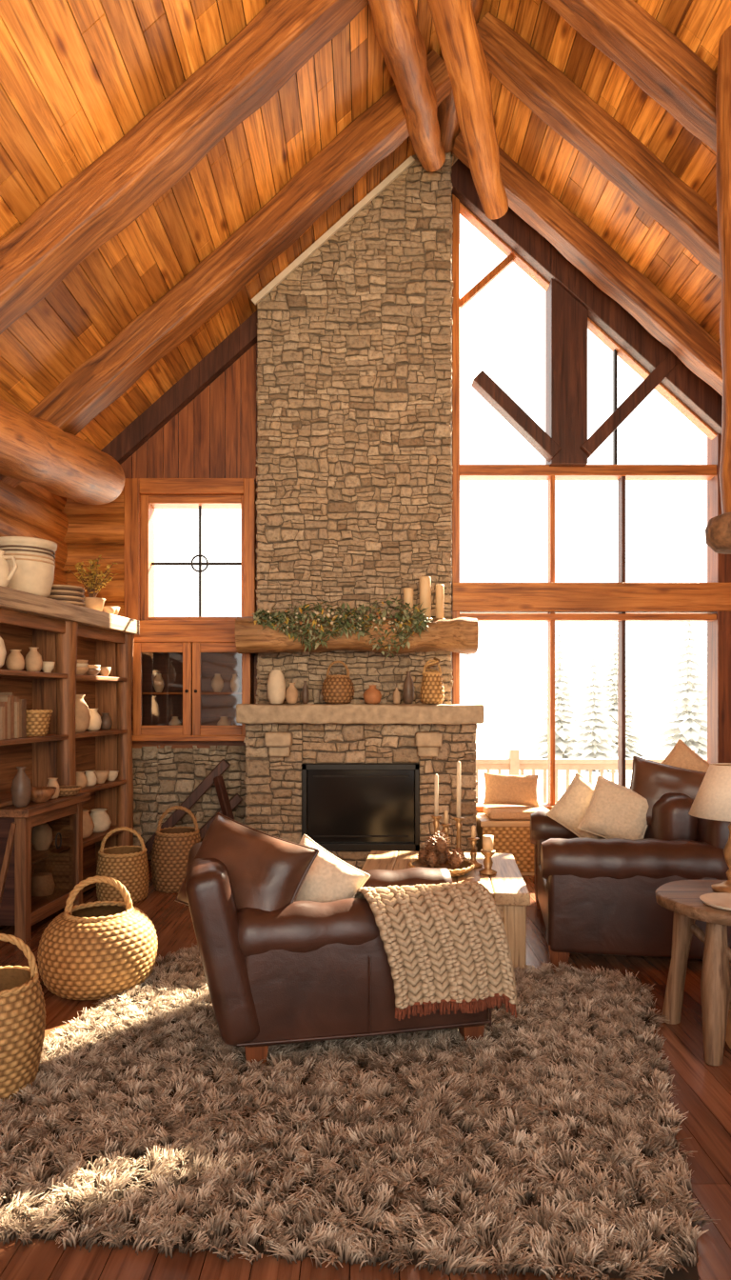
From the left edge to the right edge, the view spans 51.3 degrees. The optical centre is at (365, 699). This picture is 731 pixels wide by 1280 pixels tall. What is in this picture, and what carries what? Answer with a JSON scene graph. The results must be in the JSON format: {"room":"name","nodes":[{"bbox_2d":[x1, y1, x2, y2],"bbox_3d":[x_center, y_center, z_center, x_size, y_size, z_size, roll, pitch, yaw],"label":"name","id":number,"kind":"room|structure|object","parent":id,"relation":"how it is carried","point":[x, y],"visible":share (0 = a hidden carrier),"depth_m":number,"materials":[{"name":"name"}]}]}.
{"room":"cabin living room","nodes":[
{"label":"cabin living room","id":0,"kind":"room"},
{"bbox_2d":[0,480,68,584],"bbox_3d":[-2.913,-0.434,2.400,0.374,3.931,9.800,0,0,0],"label":"wall","id":1,"kind":"structure","parent":0,"point":[29,510],"depth_m":6.39,"materials":[{"name":"brown wood"}]},
{"bbox_2d":[0,398,125,504],"bbox_3d":[-2.204,-1.625,4.552,0.469,0.836,3.543,0,0,0],"label":"log","id":2,"kind":"object","parent":1,"relation":"on","point":[32,450],"visible":1,"depth_m":5.04,"materials":[{"name":"brown wood"}]},
{"bbox_2d":[61,310,258,859],"bbox_3d":[0.325,-1.073,7.161,6.450,5.146,0.325,0,0,0],"label":"wall","id":3,"kind":"structure","parent":0,"point":[205,425],"depth_m":7.10,"materials":[{"name":"red wood"}]},
{"bbox_2d":[124,478,256,637],"bbox_3d":[-1.635,-1.295,7.110,1.290,1.490,0.300,0,0,0],"label":"window","id":4,"kind":"structure","parent":3,"relation":"in","point":[142,495],"depth_m":7.00,"materials":[{"name":"brown wood"}]},
{"bbox_2d":[132,637,254,740],"bbox_3d":[-1.570,-0.100,6.970,1.120,0.940,0.260,0,0,0],"label":"upper cabinet","id":5,"kind":"object","parent":3,"relation":"attached to","point":[186,689],"visible":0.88,"depth_m":6.96,"materials":[{"name":"red wood"}]},
{"bbox_2d":[451,159,730,812],"bbox_3d":[2.150,-1.939,7.082,2.896,6.078,0.375,0,0,0],"label":"window","id":6,"kind":"structure","parent":3,"relation":"in","point":[574,304],"depth_m":7.00,"materials":[{"name":"brown wood"}]},
{"bbox_2d":[0,0,730,450],"bbox_3d":[0.275,-3.407,2.026,7.050,3.692,11.047,0,0,0],"label":"ceiling","id":7,"kind":"structure","parent":0,"point":[76,76],"depth_m":5.23,"materials":[{"name":"brown wood"}]},
{"bbox_2d":[0,0,368,334],"bbox_3d":[-1.146,-3.282,4.451,4.670,0.288,0.285,-42,0,0],"label":"rafter","id":8,"kind":"object","parent":7,"relation":"attached to","point":[111,192],"depth_m":4.34,"materials":[{"name":"brown wood"}]},
{"bbox_2d":[0,49,451,487],"bbox_3d":[-1.145,-3.281,5.902,4.670,0.288,0.285,-42,0,0],"label":"rafter","id":9,"kind":"object","parent":7,"relation":"attached to","point":[381,129],"depth_m":5.78,"materials":[{"name":"brown wood"}]},
{"bbox_2d":[368,0,445,171],"bbox_3d":[0.329,-4.384,5.401,0.291,0.294,2.522,0,13,11],"label":"log","id":10,"kind":"object","parent":7,"relation":"attached to","point":[400,39],"depth_m":5.11,"materials":[{"name":"brown wood"}]},
{"bbox_2d":[437,0,483,152],"bbox_3d":[0.711,-4.958,2.125,0.307,0.297,9.251,0,0,0],"label":"log","id":11,"kind":"object","parent":7,"relation":"attached to","point":[450,128],"visible":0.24,"depth_m":6.35,"materials":[{"name":"brown wood"}]},
{"bbox_2d":[426,0,508,219],"bbox_3d":[0.649,-3.697,4.675,0.261,0.540,1.691,0,0,19],"label":"log","id":12,"kind":"object","parent":7,"relation":"attached to","point":[460,44],"visible":1,"depth_m":4.56,"materials":[{"name":"brown wood"}]},
{"bbox_2d":[452,132,722,396],"bbox_3d":[2.114,-3.715,6.598,3.460,0.243,0.239,42,0,0],"label":"rafter","id":13,"kind":"object","parent":7,"relation":"attached to","point":[662,317],"depth_m":6.50,"materials":[{"name":"brown wood"}]},
{"bbox_2d":[477,11,721,279],"bbox_3d":[2.115,-3.715,5.548,3.462,0.241,0.238,42,0,0],"label":"rafter","id":14,"kind":"object","parent":7,"relation":"attached to","point":[547,90],"depth_m":5.45,"materials":[{"name":"brown wood"}]},
{"bbox_2d":[543,0,718,152],"bbox_3d":[2.115,-3.717,4.748,3.460,0.244,0.238,42,0,0],"label":"rafter","id":15,"kind":"object","parent":7,"relation":"attached to","point":[660,63],"depth_m":4.66,"materials":[{"name":"brown wood"}]},
{"bbox_2d":[705,25,730,554],"bbox_3d":[2.170,-2.345,4.400,0.380,2.970,0.380,0,0,0],"label":"log post","id":16,"kind":"object","parent":7,"relation":"hanging from","point":[718,530],"visible":1,"depth_m":4.36,"materials":[{"name":"brown wood"}]},
{"bbox_2d":[0,860,730,1279],"bbox_3d":[0.348,1.550,1.935,6.497,0.100,10.830,0,0,0],"label":"floor","id":17,"kind":"structure","parent":0,"point":[704,1090],"depth_m":2.50,"materials":[{"name":"brown wood"}]},
{"bbox_2d":[0,792,90,942],"bbox_3d":[-2.271,1.085,5.101,0.490,0.830,0.850,0,0,5],"label":"base cabinet","id":18,"kind":"object","parent":17,"relation":"on","point":[41,844],"visible":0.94,"depth_m":5.02,"materials":[{"name":"brown wood"}]},
{"bbox_2d":[10,766,31,807],"bbox_3d":[-2.155,0.544,4.765,0.120,0.250,0.120,0,0,5],"label":"jug","id":19,"kind":"object","parent":18,"relation":"on","point":[21,789],"visible":1,"depth_m":4.73,"materials":[{"name":"brown ceramic"}]},
{"bbox_2d":[30,786,56,802],"bbox_3d":[-2.135,0.624,4.994,0.200,0.090,0.200,0,0,5],"label":"wooden bowl","id":20,"kind":"object","parent":18,"relation":"on","point":[39,794],"visible":0.84,"depth_m":4.94,"materials":[{"name":"brown wood"}]},
{"bbox_2d":[46,777,59,799],"bbox_3d":[-2.120,0.599,5.163,0.090,0.140,0.090,0,0,5],"label":"clay cup","id":21,"kind":"object","parent":18,"relation":"on","point":[52,782],"visible":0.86,"depth_m":5.14,"materials":[{"name":"beige ceramic"}]},
{"bbox_2d":[59,785,81,796],"bbox_3d":[-2.105,0.639,5.343,0.216,0.060,0.216,0,0,5],"label":"woven basket","id":22,"kind":"object","parent":18,"relation":"on","point":[65,790],"visible":0.65,"depth_m":5.29,"materials":[{"name":"wicker"}]},
{"bbox_2d":[0,585,139,907],"bbox_3d":[-2.335,0.405,5.179,0.400,2.190,2.993,0,0,7],"label":"bookcase","id":23,"kind":"object","parent":17,"relation":"on","point":[63,633],"visible":0.57,"depth_m":5.58,"materials":[{"name":"brown wood"}]},
{"bbox_2d":[0,636,6,668],"bbox_3d":[-2.344,-0.326,4.750,0.190,0.270,0.190,0,0,7],"label":"clay vase","id":24,"kind":"object","parent":23,"relation":"on","point":[3,651],"visible":1,"depth_m":4.74,"materials":[{"name":"beige ceramic"}]},
{"bbox_2d":[0,550,18,587],"bbox_3d":[-2.284,-0.811,4.774,0.188,0.240,0.149,0,0,-25],"label":"ceramic pitcher","id":25,"kind":"object","parent":23,"relation":"on","point":[6,574],"visible":0.88,"depth_m":4.74,"materials":[{"name":"beige ceramic"}]},
{"bbox_2d":[0,692,26,739],"bbox_3d":[-2.368,0.100,4.890,0.200,0.299,0.451,0,0,6],"label":"books","id":26,"kind":"object","parent":23,"relation":"on","point":[12,709],"visible":1,"depth_m":4.93,"materials":[{"name":"beige paper"}]},
{"bbox_2d":[5,649,25,670],"bbox_3d":[-2.312,-0.261,5.029,0.120,0.140,0.120,0,0,7],"label":"clay vase","id":27,"kind":"object","parent":23,"relation":"on","point":[15,661],"visible":0.9,"depth_m":4.99,"materials":[{"name":"beige ceramic"}]},
{"bbox_2d":[0,536,57,597],"bbox_3d":[-2.331,-0.886,5.212,0.410,0.390,0.410,0,0,6],"label":"crock","id":28,"kind":"object","parent":23,"relation":"on","point":[34,573],"visible":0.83,"depth_m":5.07,"materials":[{"name":"ceramic"}]},
{"bbox_2d":[24,647,42,671],"bbox_3d":[-2.287,-0.276,5.247,0.120,0.170,0.120,0,0,7],"label":"clay vase","id":29,"kind":"object","parent":23,"relation":"on","point":[33,660],"visible":0.91,"depth_m":5.21,"materials":[{"name":"ceramic"}]},
{"bbox_2d":[26,709,52,736],"bbox_3d":[-2.302,0.158,5.289,0.238,0.182,0.238,0,0,-16],"label":"woven basket","id":30,"kind":"object","parent":23,"relation":"on","point":[37,721],"visible":0.7,"depth_m":5.21,"materials":[{"name":"wicker"}]},
{"bbox_2d":[41,661,55,672],"bbox_3d":[-2.267,-0.231,5.426,0.100,0.080,0.100,0,0,7],"label":"clay cup","id":31,"kind":"object","parent":23,"relation":"on","point":[48,667],"visible":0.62,"depth_m":5.39,"materials":[{"name":"beige ceramic"}]},
{"bbox_2d":[47,584,85,606],"bbox_3d":[-2.226,-0.759,5.603,0.320,0.136,0.308,0,0,7],"label":"plate stack","id":32,"kind":"object","parent":23,"relation":"on","point":[72,594],"visible":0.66,"depth_m":5.49,"materials":[{"name":"ceramic"}]},
{"bbox_2d":[76,771,87,788],"bbox_3d":[-2.198,0.614,5.851,0.120,0.130,0.120,0,0,7],"label":"clay cup","id":33,"kind":"object","parent":23,"relation":"on","point":[81,778],"visible":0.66,"depth_m":5.82,"materials":[{"name":"brown ceramic"}]},
{"bbox_2d":[76,659,88,675],"bbox_3d":[-2.217,-0.249,5.853,0.175,0.116,0.170,0,0,6],"label":"bowls","id":34,"kind":"object","parent":23,"relation":"in","point":[82,668],"visible":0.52,"depth_m":5.81,"materials":[{"name":"ceramic"}]},
{"bbox_2d":[75,694,90,732],"bbox_3d":[-2.234,0.104,5.885,0.210,0.290,0.210,0,0,6],"label":"clay vase","id":35,"kind":"object","parent":23,"relation":"on","point":[82,711],"visible":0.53,"depth_m":5.83,"materials":[{"name":"beige ceramic"}]},
{"bbox_2d":[82,808,94,839],"bbox_3d":[-2.226,0.969,5.955,0.200,0.220,0.200,0,0,7],"label":"clay pot","id":36,"kind":"object","parent":23,"relation":"on","point":[88,823],"visible":0.41,"depth_m":5.91,"materials":[{"name":"brown ceramic"}]},
{"bbox_2d":[84,770,97,786],"bbox_3d":[-2.179,0.619,6.020,0.110,0.120,0.110,0,0,6],"label":"clay cup","id":37,"kind":"object","parent":23,"relation":"on","point":[91,778],"visible":0.84,"depth_m":5.99,"materials":[{"name":"beige ceramic"}]},
{"bbox_2d":[67,554,116,611],"bbox_3d":[-2.173,-0.920,6.122,0.350,0.457,0.366,0,0,-40],"label":"leaf plant","id":38,"kind":"object","parent":23,"relation":"on","point":[92,602],"visible":1,"depth_m":6.07,"materials":[{"name":"plant"}]},
{"bbox_2d":[85,664,100,675],"bbox_3d":[-2.191,-0.235,6.102,0.131,0.088,0.130,0,0,7],"label":"bowls","id":39,"kind":"object","parent":23,"relation":"in","point":[93,670],"visible":0.7,"depth_m":6.06,"materials":[{"name":"ceramic"}]},
{"bbox_2d":[86,708,101,731],"bbox_3d":[-2.204,0.159,6.154,0.140,0.180,0.140,0,0,7],"label":"clay vase","id":40,"kind":"object","parent":23,"relation":"on","point":[95,723],"visible":0.8,"depth_m":6.11,"materials":[{"name":"beige ceramic"}]},
{"bbox_2d":[89,808,111,832],"bbox_3d":[-2.192,0.989,6.253,0.200,0.180,0.200,0,0,6],"label":"clay pot","id":41,"kind":"object","parent":23,"relation":"on","point":[102,822],"visible":0.87,"depth_m":6.19,"materials":[{"name":"beige ceramic"}]},
{"bbox_2d":[94,770,109,783],"bbox_3d":[-2.158,0.629,6.199,0.140,0.100,0.140,0,0,6],"label":"clay cup","id":42,"kind":"object","parent":23,"relation":"on","point":[102,776],"visible":0.77,"depth_m":6.16,"materials":[{"name":"beige ceramic"}]},
{"bbox_2d":[100,666,111,676],"bbox_3d":[-2.165,-0.231,6.320,0.100,0.080,0.100,0,0,6],"label":"clay cup","id":43,"kind":"object","parent":23,"relation":"on","point":[105,670],"visible":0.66,"depth_m":6.29,"materials":[{"name":"ceramic"}]},
{"bbox_2d":[100,713,112,729],"bbox_3d":[-2.178,0.179,6.382,0.110,0.140,0.110,0,0,6],"label":"clay vase","id":44,"kind":"object","parent":23,"relation":"on","point":[107,722],"visible":0.93,"depth_m":6.35,"materials":[{"name":"brown ceramic"}]},
{"bbox_2d":[101,606,116,614],"bbox_3d":[-2.112,-0.726,6.254,0.120,0.070,0.120,0,0,6],"label":"clay pot","id":45,"kind":"object","parent":23,"relation":"on","point":[110,610],"visible":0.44,"depth_m":6.21,"materials":[{"name":"beige ceramic"}]},
{"bbox_2d":[103,605,119,615],"bbox_3d":[-2.136,-0.736,6.397,0.140,0.090,0.140,0,0,7],"label":"clay pot","id":46,"kind":"object","parent":23,"relation":"on","point":[116,612],"visible":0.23,"depth_m":6.37,"materials":[{"name":"beige ceramic"}]},
{"bbox_2d":[106,770,119,780],"bbox_3d":[-2.136,0.639,6.397,0.120,0.080,0.120,0,0,7],"label":"clay cup","id":47,"kind":"object","parent":23,"relation":"on","point":[112,774],"visible":0.77,"depth_m":6.36,"materials":[{"name":"beige ceramic"}]},
{"bbox_2d":[37,875,158,999],"bbox_3d":[-1.400,1.210,4.000,0.596,0.579,0.595,0,0,9],"label":"woven basket","id":48,"kind":"object","parent":17,"relation":"on","point":[98,950],"visible":1,"depth_m":3.80,"materials":[{"name":"wicker"}]},
{"bbox_2d":[96,826,149,902],"bbox_3d":[-1.830,1.228,5.740,0.383,0.545,0.382,0,0,-10],"label":"woven basket","id":49,"kind":"object","parent":17,"relation":"on","point":[129,865],"visible":0.88,"depth_m":5.61,"materials":[{"name":"wicker"}]},
{"bbox_2d":[150,805,201,893],"bbox_3d":[-1.500,1.173,6.080,0.412,0.656,0.413,0,0,37],"label":"woven basket","id":50,"kind":"object","parent":17,"relation":"on","point":[171,847],"visible":0.7,"depth_m":5.91,"materials":[{"name":"wicker"}]},
{"bbox_2d":[144,759,242,856],"bbox_3d":[-1.596,1.020,6.895,1.073,0.952,0.373,0,0,0],"label":"leaning timbers","id":51,"kind":"object","parent":17,"relation":"on","point":[227,805],"visible":0.54,"depth_m":6.93,"materials":[{"name":"brown wood"}]},
{"bbox_2d":[0,943,720,1279],"bbox_3d":[-0.065,1.465,3.246,3.108,0.063,2.729,0,0,0],"label":"shag rug","id":52,"kind":"object","parent":17,"relation":"on","point":[546,1143],"visible":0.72,"depth_m":2.54,"materials":[{"name":"beige carpet"}]},
{"bbox_2d":[0,933,45,1101],"bbox_3d":[-1.420,1.198,2.920,0.361,0.605,0.359,0,0,0],"label":"woven basket","id":53,"kind":"object","parent":52,"relation":"on","point":[22,1001],"visible":0.97,"depth_m":2.85,"materials":[{"name":"wicker"}]},
{"bbox_2d":[185,841,492,1066],"bbox_3d":[-0.154,1.088,3.507,1.304,0.825,0.790,0,0,-12],"label":"sofa","id":54,"kind":"object","parent":52,"relation":"on","point":[298,971],"visible":0.69,"depth_m":3.11,"materials":[{"name":"brown leather"}]},
{"bbox_2d":[175,812,319,911],"bbox_3d":[-0.527,0.770,3.333,0.630,0.501,0.326,0,0,31],"label":"throw pillow","id":55,"kind":"object","parent":54,"relation":"on","point":[267,871],"visible":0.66,"depth_m":3.23,"materials":[{"name":"brown leather"}]},
{"bbox_2d":[295,834,370,901],"bbox_3d":[-0.228,0.855,3.430,0.490,0.463,0.230,0,0,26],"label":"throw pillow","id":56,"kind":"object","parent":54,"relation":"on","point":[330,878],"visible":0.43,"depth_m":3.36,"materials":[{"name":"beige fabric"}]},
{"bbox_2d":[354,880,518,1020],"bbox_3d":[0.248,1.073,3.401,0.698,0.534,0.611,0,0,-12],"label":"knit throw blanket","id":57,"kind":"object","parent":54,"relation":"on","point":[445,944],"visible":0.94,"depth_m":3.16,"materials":[{"name":"fabric"}]},
{"bbox_2d":[243,151,478,870],"bbox_3d":[-0.040,-1.829,6.840,2.027,6.658,1.020,0,0,0],"label":"stone fireplace","id":58,"kind":"object","parent":17,"relation":"on","point":[354,500],"visible":0.78,"depth_m":6.80,"materials":[{"name":"brown stone"}]},
{"bbox_2d":[251,155,415,304],"bbox_3d":[-0.290,-4.170,6.770,1.453,1.315,0.030,0,0,0],"label":"trim","id":59,"kind":"structure","parent":58,"relation":"attached to","point":[410,160],"depth_m":6.76,"materials":[{"name":"paint"}]},
{"bbox_2d":[235,616,479,654],"bbox_3d":[-0.070,-0.555,6.573,2.020,0.322,0.562,0,0,0],"label":"mantel shelf","id":60,"kind":"object","parent":58,"relation":"attached to","point":[460,634],"visible":0.77,"depth_m":6.37,"materials":[{"name":"brown wood"}]},
{"bbox_2d":[249,592,438,658],"bbox_3d":[-0.112,-0.621,6.399,1.732,0.571,0.324,0,0,0],"label":"leaf garland","id":61,"kind":"object","parent":60,"relation":"attached to","point":[270,617],"visible":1,"depth_m":6.33,"materials":[{"name":"plant"}]},
{"bbox_2d":[403,587,413,621],"bbox_3d":[0.370,-0.828,6.560,0.105,0.295,0.105,0,0,0],"label":"pillar candle","id":62,"kind":"object","parent":60,"relation":"on","point":[408,591],"visible":0.47,"depth_m":6.52,"materials":[{"name":"beige wax"}]},
{"bbox_2d":[420,576,432,621],"bbox_3d":[0.515,-0.878,6.560,0.125,0.395,0.125,0,0,0],"label":"pillar candle","id":63,"kind":"object","parent":60,"relation":"on","point":[425,581],"visible":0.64,"depth_m":6.52,"materials":[{"name":"beige wax"}]},
{"bbox_2d":[435,584,445,620],"bbox_3d":[0.640,-0.843,6.560,0.090,0.325,0.090,0,0,0],"label":"pillar candle","id":64,"kind":"object","parent":60,"relation":"on","point":[439,588],"visible":0.82,"depth_m":6.53,"materials":[{"name":"beige wax"}]},
{"bbox_2d":[236,703,484,724],"bbox_3d":[-0.045,0.120,6.588,2.080,0.178,0.506,0,0,0],"label":"mantel shelf","id":65,"kind":"object","parent":58,"relation":"on","point":[246,713],"visible":1,"depth_m":6.35,"materials":[{"name":"beige stone"}]},
{"bbox_2d":[267,669,285,703],"bbox_3d":[-0.760,-0.111,6.500,0.162,0.290,0.162,0,0,0],"label":"textured vase","id":66,"kind":"object","parent":65,"relation":"on","point":[276,683],"visible":1,"depth_m":6.44,"materials":[{"name":"beige ceramic"}]},
{"bbox_2d":[285,682,298,703],"bbox_3d":[-0.630,-0.056,6.520,0.110,0.180,0.110,0,0,0],"label":"bottle vase","id":67,"kind":"object","parent":65,"relation":"on","point":[291,695],"visible":1,"depth_m":6.48,"materials":[{"name":"ceramic"}]},
{"bbox_2d":[301,680,308,703],"bbox_3d":[-0.520,-0.066,6.580,0.060,0.200,0.060,0,0,0],"label":"bottle vase","id":68,"kind":"object","parent":65,"relation":"on","point":[305,693],"visible":0.94,"depth_m":6.56,"materials":[{"name":"brown ceramic"}]},
{"bbox_2d":[321,660,354,703],"bbox_3d":[-0.235,-0.152,6.500,0.277,0.371,0.281,0,0,-30],"label":"basket","id":69,"kind":"object","parent":65,"relation":"on","point":[338,689],"visible":1,"depth_m":6.40,"materials":[{"name":"brown wicker"}]},
{"bbox_2d":[363,684,381,703],"bbox_3d":[0.060,-0.046,6.500,0.160,0.160,0.160,0,0,0],"label":"bud vase","id":70,"kind":"object","parent":65,"relation":"on","point":[371,695],"visible":1,"depth_m":6.45,"materials":[{"name":"orange ceramic"}]},
{"bbox_2d":[393,687,400,703],"bbox_3d":[0.270,-0.036,6.600,0.070,0.140,0.070,0,0,0],"label":"bottle vase","id":71,"kind":"object","parent":65,"relation":"on","point":[396,694],"visible":0.93,"depth_m":6.58,"materials":[{"name":"ceramic"}]},
{"bbox_2d":[402,671,414,703],"bbox_3d":[0.370,-0.106,6.550,0.100,0.280,0.100,0,0,0],"label":"bottle vase","id":72,"kind":"object","parent":65,"relation":"on","point":[409,687],"visible":0.94,"depth_m":6.52,"materials":[{"name":"brown ceramic"}]},
{"bbox_2d":[420,657,444,703],"bbox_3d":[0.570,-0.166,6.500,0.209,0.401,0.209,0,0,18],"label":"basket","id":73,"kind":"object","parent":65,"relation":"on","point":[431,691],"visible":1,"depth_m":6.43,"materials":[{"name":"beige wicker"}]},
{"bbox_2d":[301,763,419,851],"bbox_3d":[-0.040,0.915,6.515,1.000,0.740,0.090,0,0,0],"label":"fireplace insert","id":74,"kind":"object","parent":58,"relation":"attached to","point":[346,807],"visible":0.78,"depth_m":6.53,"materials":[{"name":"black glass"}]},
{"bbox_2d":[361,850,530,969],"bbox_3d":[0.465,1.275,4.730,0.978,0.450,1.100,0,0,6],"label":"coffee table","id":75,"kind":"object","parent":17,"relation":"on","point":[509,889],"visible":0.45,"depth_m":4.36,"materials":[{"name":"brown wood"}]},
{"bbox_2d":[431,774,441,840],"bbox_3d":[0.460,0.764,4.940,0.116,0.570,0.116,0,0,0],"label":"candlestick","id":76,"kind":"object","parent":75,"relation":"on","point":[436,823],"visible":0.48,"depth_m":4.93,"materials":[{"name":"gold metal"}]},
{"bbox_2d":[408,829,475,877],"bbox_3d":[0.460,0.917,4.620,0.403,0.263,0.402,0,0,0],"label":"basket","id":77,"kind":"object","parent":75,"relation":"on","point":[435,855],"visible":0.72,"depth_m":4.60,"materials":[{"name":"wicker"}]},
{"bbox_2d":[440,810,452,855],"bbox_3d":[0.540,0.894,5.100,0.116,0.310,0.116,0,0,0],"label":"candlestick","id":78,"kind":"object","parent":75,"relation":"on","point":[446,824],"visible":0.57,"depth_m":5.09,"materials":[{"name":"gold metal"}]},
{"bbox_2d":[453,760,467,859],"bbox_3d":[0.610,0.724,4.980,0.116,0.650,0.116,0,0,0],"label":"candlestick","id":79,"kind":"object","parent":75,"relation":"on","point":[458,819],"visible":0.74,"depth_m":4.97,"materials":[{"name":"gold metal"}]},
{"bbox_2d":[467,824,482,868],"bbox_3d":[0.680,0.919,4.800,0.116,0.260,0.116,0,0,0],"label":"candlestick","id":80,"kind":"object","parent":75,"relation":"on","point":[473,839],"visible":0.91,"depth_m":4.79,"materials":[{"name":"gold metal"}]},
{"bbox_2d":[479,834,497,875],"bbox_3d":[0.740,0.934,4.600,0.110,0.230,0.110,0,0,0],"label":"candlestick","id":81,"kind":"object","parent":75,"relation":"on","point":[488,850],"visible":1,"depth_m":4.57,"materials":[{"name":"gold metal"}]},
{"bbox_2d":[476,812,534,875],"bbox_3d":[1.370,1.265,6.730,0.780,0.470,0.520,0,0,0],"label":"chest","id":82,"kind":"object","parent":17,"relation":"on","point":[510,836],"visible":0.41,"depth_m":6.50,"materials":[{"name":"wicker"}]},
{"bbox_2d":[482,805,549,819],"bbox_3d":[1.340,0.990,6.700,0.560,0.090,0.400,0,0,0],"label":"seat cushion","id":83,"kind":"object","parent":82,"relation":"on","point":[494,812],"visible":0.76,"depth_m":6.54,"materials":[{"name":"beige fabric"}]},
{"bbox_2d":[483,772,539,807],"bbox_3d":[1.300,0.800,6.801,0.506,0.302,0.181,0,0,0],"label":"throw pillow","id":84,"kind":"object","parent":83,"relation":"on","point":[500,789],"visible":1,"depth_m":6.74,"materials":[{"name":"beige fabric"}]},
{"bbox_2d":[530,792,730,964],"bbox_3d":[1.669,1.030,4.861,1.140,0.940,1.364,0,0,9],"label":"leather sofa","id":85,"kind":"object","parent":17,"relation":"on","point":[593,895],"visible":0.71,"depth_m":4.25,"materials":[{"name":"brown leather"}]},
{"bbox_2d":[545,772,603,839],"bbox_3d":[1.450,0.730,5.000,0.515,0.493,0.191,0,0,26],"label":"throw pillow","id":86,"kind":"object","parent":85,"relation":"on","point":[570,809],"visible":0.53,"depth_m":4.98,"materials":[{"name":"beige fabric"}]},
{"bbox_2d":[578,775,648,839],"bbox_3d":[1.580,0.710,4.759,0.485,0.458,0.216,0,0,23],"label":"throw pillow","id":87,"kind":"object","parent":85,"relation":"on","point":[614,810],"visible":0.73,"depth_m":4.70,"materials":[{"name":"beige fabric"}]},
{"bbox_2d":[630,756,706,829],"bbox_3d":[1.898,0.620,4.735,0.601,0.530,0.274,0,0,19],"label":"throw pillow","id":88,"kind":"object","parent":85,"relation":"on","point":[651,780],"visible":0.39,"depth_m":4.69,"materials":[{"name":"brown leather"}]},
{"bbox_2d":[661,739,710,772],"bbox_3d":[2.140,0.520,5.096,0.515,0.513,0.192,0,0,0],"label":"throw pillow","id":89,"kind":"object","parent":85,"relation":"on","point":[682,755],"visible":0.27,"depth_m":5.07,"materials":[{"name":"orange fabric"}]},
{"bbox_2d":[656,880,730,1065],"bbox_3d":[1.640,1.185,3.349,0.666,0.640,0.660,0,0,0],"label":"round side table","id":90,"kind":"object","parent":17,"relation":"on","point":[682,897],"visible":0.95,"depth_m":3.17,"materials":[{"name":"brown wood"}]},
{"bbox_2d":[688,762,730,893],"bbox_3d":[1.660,0.563,3.440,0.370,0.600,0.370,0,0,0],"label":"table lamp","id":91,"kind":"object","parent":90,"relation":"on","point":[712,801],"visible":0.98,"depth_m":3.38,"materials":[{"name":"linen"},{"name":"wood"}]},
{"bbox_2d":[700,892,730,910],"bbox_3d":[1.550,0.853,3.200,0.270,0.020,0.270,0,0,0],"label":"ceramic plate","id":92,"kind":"object","parent":90,"relation":"on","point":[719,900],"visible":1,"depth_m":3.23,"materials":[{"name":"beige ceramic"}]},
{"bbox_2d":[725,961,730,1048],"bbox_3d":[1.720,1.298,3.321,0.325,0.393,0.309,0,0,0],"label":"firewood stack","id":93,"kind":"object","parent":17,"relation":"on","point":[729,1029],"visible":0.09,"depth_m":3.27,"materials":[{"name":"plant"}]},
{"label":"outside","id":94,"kind":"structure","parent":0,"visible":0},
{"bbox_3d":[2.500,1.590,8.990,13.000,0.060,3.180,0,0,0],"label":"deck","id":95,"kind":"object","parent":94,"visible":0},
{"bbox_2d":[476,748,707,802],"bbox_3d":[3.500,1.105,10.050,11.000,0.910,0.140,0,0,0],"label":"deck railing","id":96,"kind":"object","parent":95,"relation":"on","point":[513,764],"visible":0.1,"depth_m":10.03,"materials":[{"name":"brown wood"}]},
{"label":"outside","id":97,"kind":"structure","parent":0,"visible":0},
{"bbox_2d":[476,704,700,802],"bbox_3d":[0.000,1.924,55.800,120.000,3.170,90.000,0,0,0],"label":"snowy ground","id":98,"kind":"structure","parent":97,"point":[502,729],"depth_m":42.01,"materials":[{"name":"white snow"}]},
{"bbox_2d":[183,602,196,617],"bbox_3d":[-6.077,-0.152,26.009,2.803,6.305,2.828,0,0,0],"label":"pine tree","id":99,"kind":"object","parent":98,"relation":"on","point":[190,607],"visible":0.08,"depth_m":25.96,"materials":[{"name":"white plant"}]},
{"bbox_2d":[519,621,583,759],"bbox_3d":[8.132,-0.026,30.932,3.912,6.365,3.574,0,0,0],"label":"pine tree","id":100,"kind":"object","parent":98,"relation":"on","point":[562,742],"visible":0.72,"depth_m":30.63,"materials":[{"name":"white plant"}]},
{"bbox_2d":[560,641,632,772],"bbox_3d":[8.156,0.551,26.803,3.085,5.190,3.324,0,0,0],"label":"pine tree","id":101,"kind":"object","parent":98,"relation":"on","point":[590,750],"visible":0.79,"depth_m":26.75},
{"bbox_2d":[587,621,653,758],"bbox_3d":[11.476,-0.395,34.969,3.636,6.790,3.448,0,0,0],"label":"pine tree","id":102,"kind":"object","parent":98,"relation":"on","point":[612,676],"visible":0.53,"depth_m":34.57,"materials":[{"name":"white plant"}]},
{"bbox_2d":[639,621,707,759],"bbox_3d":[10.283,-0.193,23.889,3.361,6.418,3.247,0,0,25],"label":"pine tree","id":103,"kind":"object","parent":98,"relation":"on","point":[694,736],"visible":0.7,"depth_m":23.76,"materials":[{"name":"white plant"}]},
{"bbox_2d":[679,621,707,734],"bbox_3d":[12.457,-0.448,26.715,3.712,7.072,3.560,0,0,-37],"label":"pine tree","id":104,"kind":"object","parent":98,"relation":"on","point":[706,661],"visible":0.02,"depth_m":27.09,"materials":[{"name":"white plant"}]},
{"bbox_2d":[693,628,707,716],"bbox_3d":[13.945,-0.600,30.014,4.379,7.351,3.692,0,0,41],"label":"pine tree","id":105,"kind":"object","parent":98,"relation":"on","point":[707,629],"visible":0.04,"depth_m":30.18,"materials":[{"name":"plant"}]}
]}

